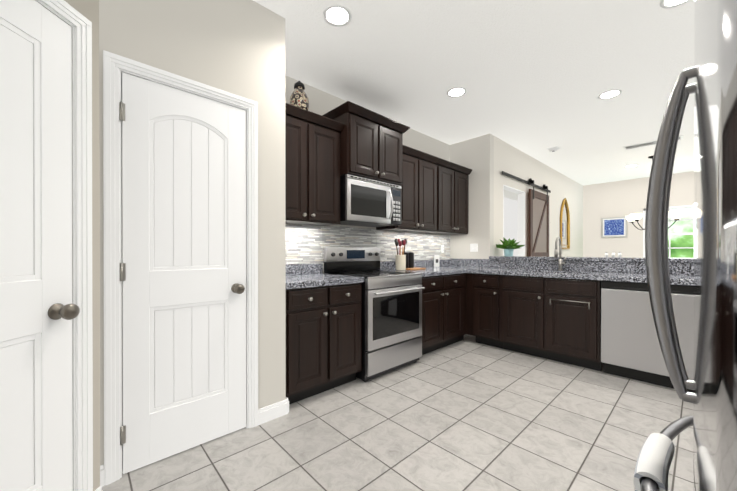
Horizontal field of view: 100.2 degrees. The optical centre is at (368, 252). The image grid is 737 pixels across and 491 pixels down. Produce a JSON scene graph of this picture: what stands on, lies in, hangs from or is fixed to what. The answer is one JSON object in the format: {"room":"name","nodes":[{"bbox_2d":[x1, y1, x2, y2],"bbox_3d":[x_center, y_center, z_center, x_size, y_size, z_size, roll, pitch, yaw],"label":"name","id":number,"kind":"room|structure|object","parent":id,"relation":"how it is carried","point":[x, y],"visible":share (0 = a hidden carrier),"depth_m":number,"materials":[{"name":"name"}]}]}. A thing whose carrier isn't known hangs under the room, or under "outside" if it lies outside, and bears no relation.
{"room":"kitchen","nodes":[
{"label":"kitchen","id":0,"kind":"room"},
{"bbox_2d":[64,0,99,490],"bbox_3d":[-1.281,-0.247,0.411,0.120,2.760,1.900,0,0,2],"label":"wall","id":1,"kind":"structure","parent":0,"point":[88,10],"depth_m":1.34,"materials":[{"name":"beige paint"}]},
{"bbox_2d":[0,0,79,490],"bbox_3d":[-1.210,0.108,0.863,0.584,2.023,0.575,0,0,-43],"label":"door","id":2,"kind":"structure","parent":1,"relation":"in","point":[39,311],"depth_m":1.11,"materials":[{"name":"white wood"}]},
{"bbox_2d":[35,0,92,490],"bbox_3d":[-1.256,0.078,0.861,0.138,2.107,0.904,0,0,2],"label":"door frame","id":3,"kind":"structure","parent":1,"relation":"attached to","point":[80,24],"depth_m":1.27,"materials":[{"name":"white wood"}]},
{"bbox_2d":[95,397,288,490],"bbox_3d":[2.542,1.079,1.955,11.700,0.100,4.608,0,0,-43],"label":"baseboard","id":4,"kind":"structure","parent":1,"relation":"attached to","point":[272,411],"depth_m":2.06,"materials":[{"name":"white wood"}]},
{"bbox_2d":[99,0,285,464],"bbox_3d":[-1.017,-0.251,1.813,1.106,2.760,0.148,0,0,-43],"label":"wall","id":5,"kind":"structure","parent":0,"point":[236,47],"depth_m":1.91,"materials":[{"name":"grey paint"}]},
{"bbox_2d":[103,50,257,485],"bbox_3d":[-1.043,0.076,1.796,0.764,2.107,0.138,0,0,-43],"label":"door frame","id":6,"kind":"structure","parent":5,"relation":"attached to","point":[115,66],"depth_m":1.53,"materials":[{"name":"white wood"}]},
{"bbox_2d":[119,72,245,473],"bbox_3d":[-1.000,0.106,1.740,0.632,2.023,0.109,0,0,-43],"label":"pantry door","id":7,"kind":"structure","parent":5,"relation":"in","point":[183,271],"depth_m":1.72,"materials":[{"name":"white wood"}]},
{"bbox_2d":[285,75,449,273],"bbox_3d":[0.118,-0.256,3.748,3.190,2.760,0.120,0,0,-43],"label":"wall","id":8,"kind":"structure","parent":0,"point":[321,102],"depth_m":3.29,"materials":[{"name":"grey paint"}]},
{"bbox_2d":[285,105,340,225],"bbox_3d":[-0.628,-0.718,2.746,0.728,0.910,0.324,0,0,-43],"label":"upper cabinet","id":9,"kind":"object","parent":8,"relation":"attached to","point":[325,152],"depth_m":2.66,"materials":[{"name":"brown wood"}]},
{"bbox_2d":[289,81,308,109],"bbox_3d":[-0.616,-1.359,2.749,0.172,0.345,0.172,0,0,-43],"label":"vase","id":10,"kind":"object","parent":9,"relation":"on","point":[299,98],"visible":0.75,"depth_m":2.69,"materials":[{"name":"ceramic"}]},
{"bbox_2d":[325,105,404,185],"bbox_3d":[-0.045,-1.030,3.215,0.762,0.608,0.429,0,0,-43],"label":"upper cabinet","id":11,"kind":"object","parent":8,"relation":"attached to","point":[372,147],"depth_m":2.98,"materials":[{"name":"brown wood"}]},
{"bbox_2d":[339,174,400,226],"bbox_3d":[-0.034,-0.507,3.204,0.756,0.426,0.461,0,0,-43],"label":"microwave","id":12,"kind":"object","parent":11,"relation":"attached to","point":[366,202],"visible":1,"depth_m":3.03,"materials":[{"name":"silver metal"}]},
{"bbox_2d":[286,224,449,271],"bbox_3d":[0.119,-0.041,3.659,3.064,0.470,0.009,0,0,-43],"label":"tile backsplash","id":13,"kind":"structure","parent":8,"relation":"attached to","point":[306,244],"depth_m":3.40,"materials":[{"name":"tile"}]},
{"bbox_2d":[376,149,440,232],"bbox_3d":[0.487,-0.721,3.782,0.783,0.910,0.324,0,0,-43],"label":"upper cabinet","id":14,"kind":"object","parent":8,"relation":"attached to","point":[421,191],"depth_m":3.70,"materials":[{"name":"brown wood"}]},
{"bbox_2d":[437,161,468,234],"bbox_3d":[1.061,-0.722,4.315,0.785,0.910,0.324,0,0,-43],"label":"upper cabinet","id":15,"kind":"object","parent":8,"relation":"attached to","point":[454,179],"depth_m":4.21,"materials":[{"name":"brown wood"}]},
{"bbox_2d":[101,334,692,490],"bbox_3d":[2.587,1.179,2.128,13.400,0.100,8.400,0,0,-43],"label":"floor","id":16,"kind":"structure","parent":0,"point":[468,413],"depth_m":1.89,"materials":[{"name":"tile"}]},
{"bbox_2d":[286,283,361,403],"bbox_3d":[-0.518,0.694,2.632,0.726,0.868,0.604,0,0,-43],"label":"base cabinet","id":17,"kind":"object","parent":16,"relation":"on","point":[323,338],"depth_m":2.38,"materials":[{"name":"brown wood"}]},
{"bbox_2d":[286,263,363,288],"bbox_3d":[-0.520,0.186,2.632,0.730,0.146,0.642,0,0,-43],"label":"countertop","id":18,"kind":"structure","parent":17,"relation":"on","point":[304,275],"depth_m":2.61,"materials":[{"name":"grey stone"}]},
{"bbox_2d":[324,247,424,381],"bbox_3d":[0.071,0.536,3.095,0.754,1.180,0.716,0,0,-43],"label":"range","id":19,"kind":"object","parent":16,"relation":"on","point":[391,319],"visible":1,"depth_m":2.89,"materials":[{"name":"silver metal"}]},
{"bbox_2d":[419,273,465,354],"bbox_3d":[0.641,0.691,3.708,0.902,0.868,0.604,0,0,-43],"label":"base cabinet","id":20,"kind":"object","parent":16,"relation":"on","point":[443,296],"depth_m":3.50,"materials":[{"name":"brown wood"}]},
{"bbox_2d":[378,258,469,276],"bbox_3d":[0.656,0.183,3.712,0.936,0.146,0.660,0,0,-43],"label":"countertop","id":21,"kind":"structure","parent":20,"relation":"on","point":[450,266],"depth_m":3.83,"materials":[{"name":"grey stone"}]},
{"bbox_2d":[395,239,406,269],"bbox_3d":[0.379,0.021,3.621,0.159,0.374,0.131,0,0,-43],"label":"utensil crock","id":22,"kind":"object","parent":21,"relation":"on","point":[400,261],"visible":1,"depth_m":3.58,"materials":[{"name":"beige ceramic"}]},
{"bbox_2d":[406,267,425,269],"bbox_3d":[0.536,0.200,3.776,0.300,0.017,0.190,0,0,-43],"label":"cutting board","id":23,"kind":"object","parent":21,"relation":"on","point":[415,268],"visible":0.67,"depth_m":3.68,"materials":[{"name":"brown wood"}]},
{"bbox_2d":[404,251,410,267],"bbox_3d":[0.454,0.089,3.761,0.075,0.203,0.076,0,0,-43],"label":"pepper mill","id":24,"kind":"object","parent":23,"relation":"on","point":[410,259],"depth_m":3.74,"materials":[{"name":"black"}]},
{"bbox_2d":[411,251,413,267],"bbox_3d":[0.527,0.089,3.829,0.075,0.203,0.076,0,0,-43],"label":"pepper mill","id":25,"kind":"object","parent":23,"relation":"on","point":[412,254],"depth_m":3.79,"materials":[{"name":"black"}]},
{"bbox_2d":[470,273,525,348],"bbox_3d":[1.615,0.690,3.853,0.604,0.868,0.368,0,0,-43],"label":"base cabinet","id":26,"kind":"object","parent":16,"relation":"on","point":[497,302],"depth_m":3.55,"materials":[{"name":"brown wood"}]},
{"bbox_2d":[470,259,693,285],"bbox_3d":[2.182,0.176,3.223,0.634,0.161,3.454,0,0,-43],"label":"countertop","id":27,"kind":"structure","parent":26,"relation":"on","point":[679,273],"depth_m":3.29,"materials":[{"name":"grey stone"}]},
{"bbox_2d":[554,237,565,270],"bbox_3d":[2.170,0.017,3.485,0.196,0.386,0.092,0,0,-43],"label":"faucet","id":28,"kind":"object","parent":27,"relation":"on","point":[560,262],"visible":1,"depth_m":3.53,"materials":[{"name":"silver metal"}]},
{"bbox_2d":[601,281,693,392],"bbox_3d":[2.563,0.694,2.817,0.605,0.866,0.612,0,0,-43],"label":"dishwasher","id":29,"kind":"object","parent":16,"relation":"on","point":[630,347],"visible":0.77,"depth_m":2.66,"materials":[{"name":"silver metal"}]},
{"bbox_2d":[641,0,736,490],"bbox_3d":[0.907,0.241,0.341,0.910,1.785,0.902,0,0,-43],"label":"fridge","id":30,"kind":"object","parent":16,"relation":"on","point":[712,384],"visible":0.94,"depth_m":0.38,"materials":[{"name":"silver metal"}]},
{"bbox_2d":[634,433,674,490],"bbox_3d":[0.629,0.634,0.678,0.200,0.395,0.054,0,0,-43],"label":"hanging towel","id":31,"kind":"object","parent":30,"relation":"hanging from","point":[655,457],"visible":0.85,"depth_m":0.66,"materials":[{"name":"fabric"}]},
{"bbox_2d":[434,255,438,266],"bbox_3d":[0.969,0.122,4.382,0.130,0.170,0.014,0,0,-43],"label":"electrical outlet","id":32,"kind":"object","parent":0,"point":[436,260],"visible":1,"depth_m":4.37,"materials":[{"name":"white plastic"}]},
{"bbox_2d":[450,134,493,258],"bbox_3d":[1.498,-0.258,4.516,0.120,2.760,0.632,0,0,-43],"label":"wall","id":33,"kind":"structure","parent":0,"point":[476,155],"depth_m":4.37,"materials":[{"name":"grey paint"}]},
{"bbox_2d":[470,244,477,251],"bbox_3d":[1.507,-0.068,4.410,0.011,0.115,0.115,0,0,-43],"label":"electrical outlet","id":34,"kind":"object","parent":33,"relation":"attached to","point":[473,247],"visible":1,"depth_m":4.41,"materials":[{"name":"white plastic"}]},
{"bbox_2d":[253,0,694,199],"bbox_3d":[2.587,-1.681,2.120,13.400,0.100,8.400,0,0,-43],"label":"ceiling","id":35,"kind":"structure","parent":0,"point":[535,79],"depth_m":2.74,"materials":[{"name":"white paint"}]},
{"bbox_2d":[323,4,351,26],"bbox_3d":[-0.215,-1.629,2.125,0.196,0.006,0.196,0,0,-43],"label":"recessed light","id":36,"kind":"object","parent":35,"relation":"in","point":[336,15],"visible":1,"depth_m":2.12,"materials":[{"name":"white plastic"}]},
{"bbox_2d":[447,87,466,96],"bbox_3d":[0.898,-1.631,3.145,0.196,0.006,0.196,0,0,-43],"label":"recessed light","id":37,"kind":"object","parent":35,"relation":"in","point":[457,92],"visible":1,"depth_m":3.14,"materials":[{"name":"white plastic"}]},
{"bbox_2d":[547,147,559,151],"bbox_3d":[2.919,-1.617,4.864,0.150,0.042,0.150,0,0,-43],"label":"smoke detector","id":38,"kind":"object","parent":35,"relation":"attached to","point":[553,149],"visible":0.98,"depth_m":4.83,"materials":[{"name":"white plastic"}]},
{"bbox_2d":[598,89,621,98],"bbox_3d":[2.496,-1.631,3.189,0.196,0.006,0.196,0,0,-43],"label":"recessed light","id":39,"kind":"object","parent":35,"relation":"in","point":[610,94],"visible":1,"depth_m":3.19,"materials":[{"name":"white plastic"}]},
{"bbox_2d":[625,213,644,229],"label":"chandelier","id":40,"kind":"object","parent":35,"relation":"hanging from","point":[631,218],"depth_m":5.23,"materials":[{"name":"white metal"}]},
{"bbox_2d":[623,135,683,149],"bbox_3d":[4.236,-1.633,4.607,0.180,0.009,0.660,0,0,-43],"label":"ceiling vent","id":41,"kind":"object","parent":35,"relation":"in","point":[643,144],"visible":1,"depth_m":4.66,"materials":[{"name":"white plastic"}]},
{"bbox_2d":[660,0,689,8],"bbox_3d":[1.987,-1.628,1.959,0.196,0.006,0.196,0,0,-43],"label":"recessed light","id":42,"kind":"object","parent":35,"relation":"in","point":[665,4],"visible":1,"depth_m":2.01,"materials":[{"name":"white plastic"}]},
{"bbox_2d":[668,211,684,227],"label":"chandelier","id":43,"kind":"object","parent":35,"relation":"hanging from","point":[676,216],"depth_m":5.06,"materials":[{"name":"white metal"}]},
{"bbox_2d":[494,136,582,256],"bbox_3d":[3.479,-0.262,6.006,4.810,2.760,0.120,0,0,-43],"label":"wall","id":44,"kind":"structure","parent":0,"point":[511,160],"depth_m":5.52,"materials":[{"name":"beige paint"}]},
{"bbox_2d":[503,185,524,255],"bbox_3d":[2.252,0.061,4.867,0.842,2.121,0.120,0,0,-43],"label":"trim","id":45,"kind":"structure","parent":44,"relation":"attached to","point":[521,221],"depth_m":5.13,"materials":[{"name":"white wood"}]},
{"bbox_2d":[502,171,550,255],"bbox_3d":[2.705,-0.072,5.150,2.110,2.345,0.081,0,0,-43],"label":"barn door","id":46,"kind":"structure","parent":44,"relation":"attached to","point":[538,226],"depth_m":5.31,"materials":[{"name":"brown wood"}]},
{"bbox_2d":[560,198,569,248],"bbox_3d":[4.167,-0.607,6.535,0.604,1.092,0.044,0,0,-43],"label":"arched mirror","id":47,"kind":"object","parent":44,"relation":"attached to","point":[565,226],"visible":0.96,"depth_m":6.54,"materials":[{"name":"gold metal"}]},
{"bbox_2d":[583,171,693,256],"bbox_3d":[6.884,-0.262,5.962,0.120,2.760,4.818,0,0,-43],"label":"wall","id":48,"kind":"structure","parent":0,"point":[623,198],"depth_m":7.05,"materials":[{"name":"beige paint"}]},
{"bbox_2d":[601,217,626,237],"bbox_3d":[5.689,-0.580,7.138,0.028,0.470,0.470,0,0,-43],"label":"picture frame","id":49,"kind":"object","parent":48,"relation":"attached to","point":[613,227],"visible":0.88,"depth_m":7.12,"materials":[{"name":"silver metal"}]},
{"label":"outside","id":50,"kind":"structure","parent":0,"visible":0},
{"bbox_2d":[643,205,693,257],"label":"window","id":51,"kind":"structure","parent":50,"point":[682,240],"depth_m":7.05,"materials":[{"name":"white"}]},
{"bbox_3d":[2.675,0.611,3.251,0.120,1.030,2.828,0,0,-43],"label":"wall","id":52,"kind":"structure","parent":0,"visible":0},
{"bbox_2d":[489,256,693,262],"bbox_3d":[2.771,0.074,3.338,0.460,0.038,2.820,0,0,-43],"label":"bar","id":53,"kind":"object","parent":52,"relation":"on","point":[642,259],"visible":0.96,"depth_m":3.36,"materials":[{"name":"grey stone"}]},
{"bbox_2d":[496,237,522,255],"bbox_3d":[1.929,-0.078,4.262,0.342,0.261,0.446,0,0,-43],"label":"potted plant","id":54,"kind":"object","parent":53,"relation":"on","point":[509,246],"visible":1,"depth_m":4.20,"materials":[{"name":"teal plant"}]},
{"bbox_2d":[605,252,621,256],"bbox_3d":[2.787,0.025,3.511,0.052,0.060,0.152,0,0,-43],"label":"shaker","id":55,"kind":"object","parent":53,"relation":"on","point":[613,254],"visible":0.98,"depth_m":3.51,"materials":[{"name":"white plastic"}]}
]}

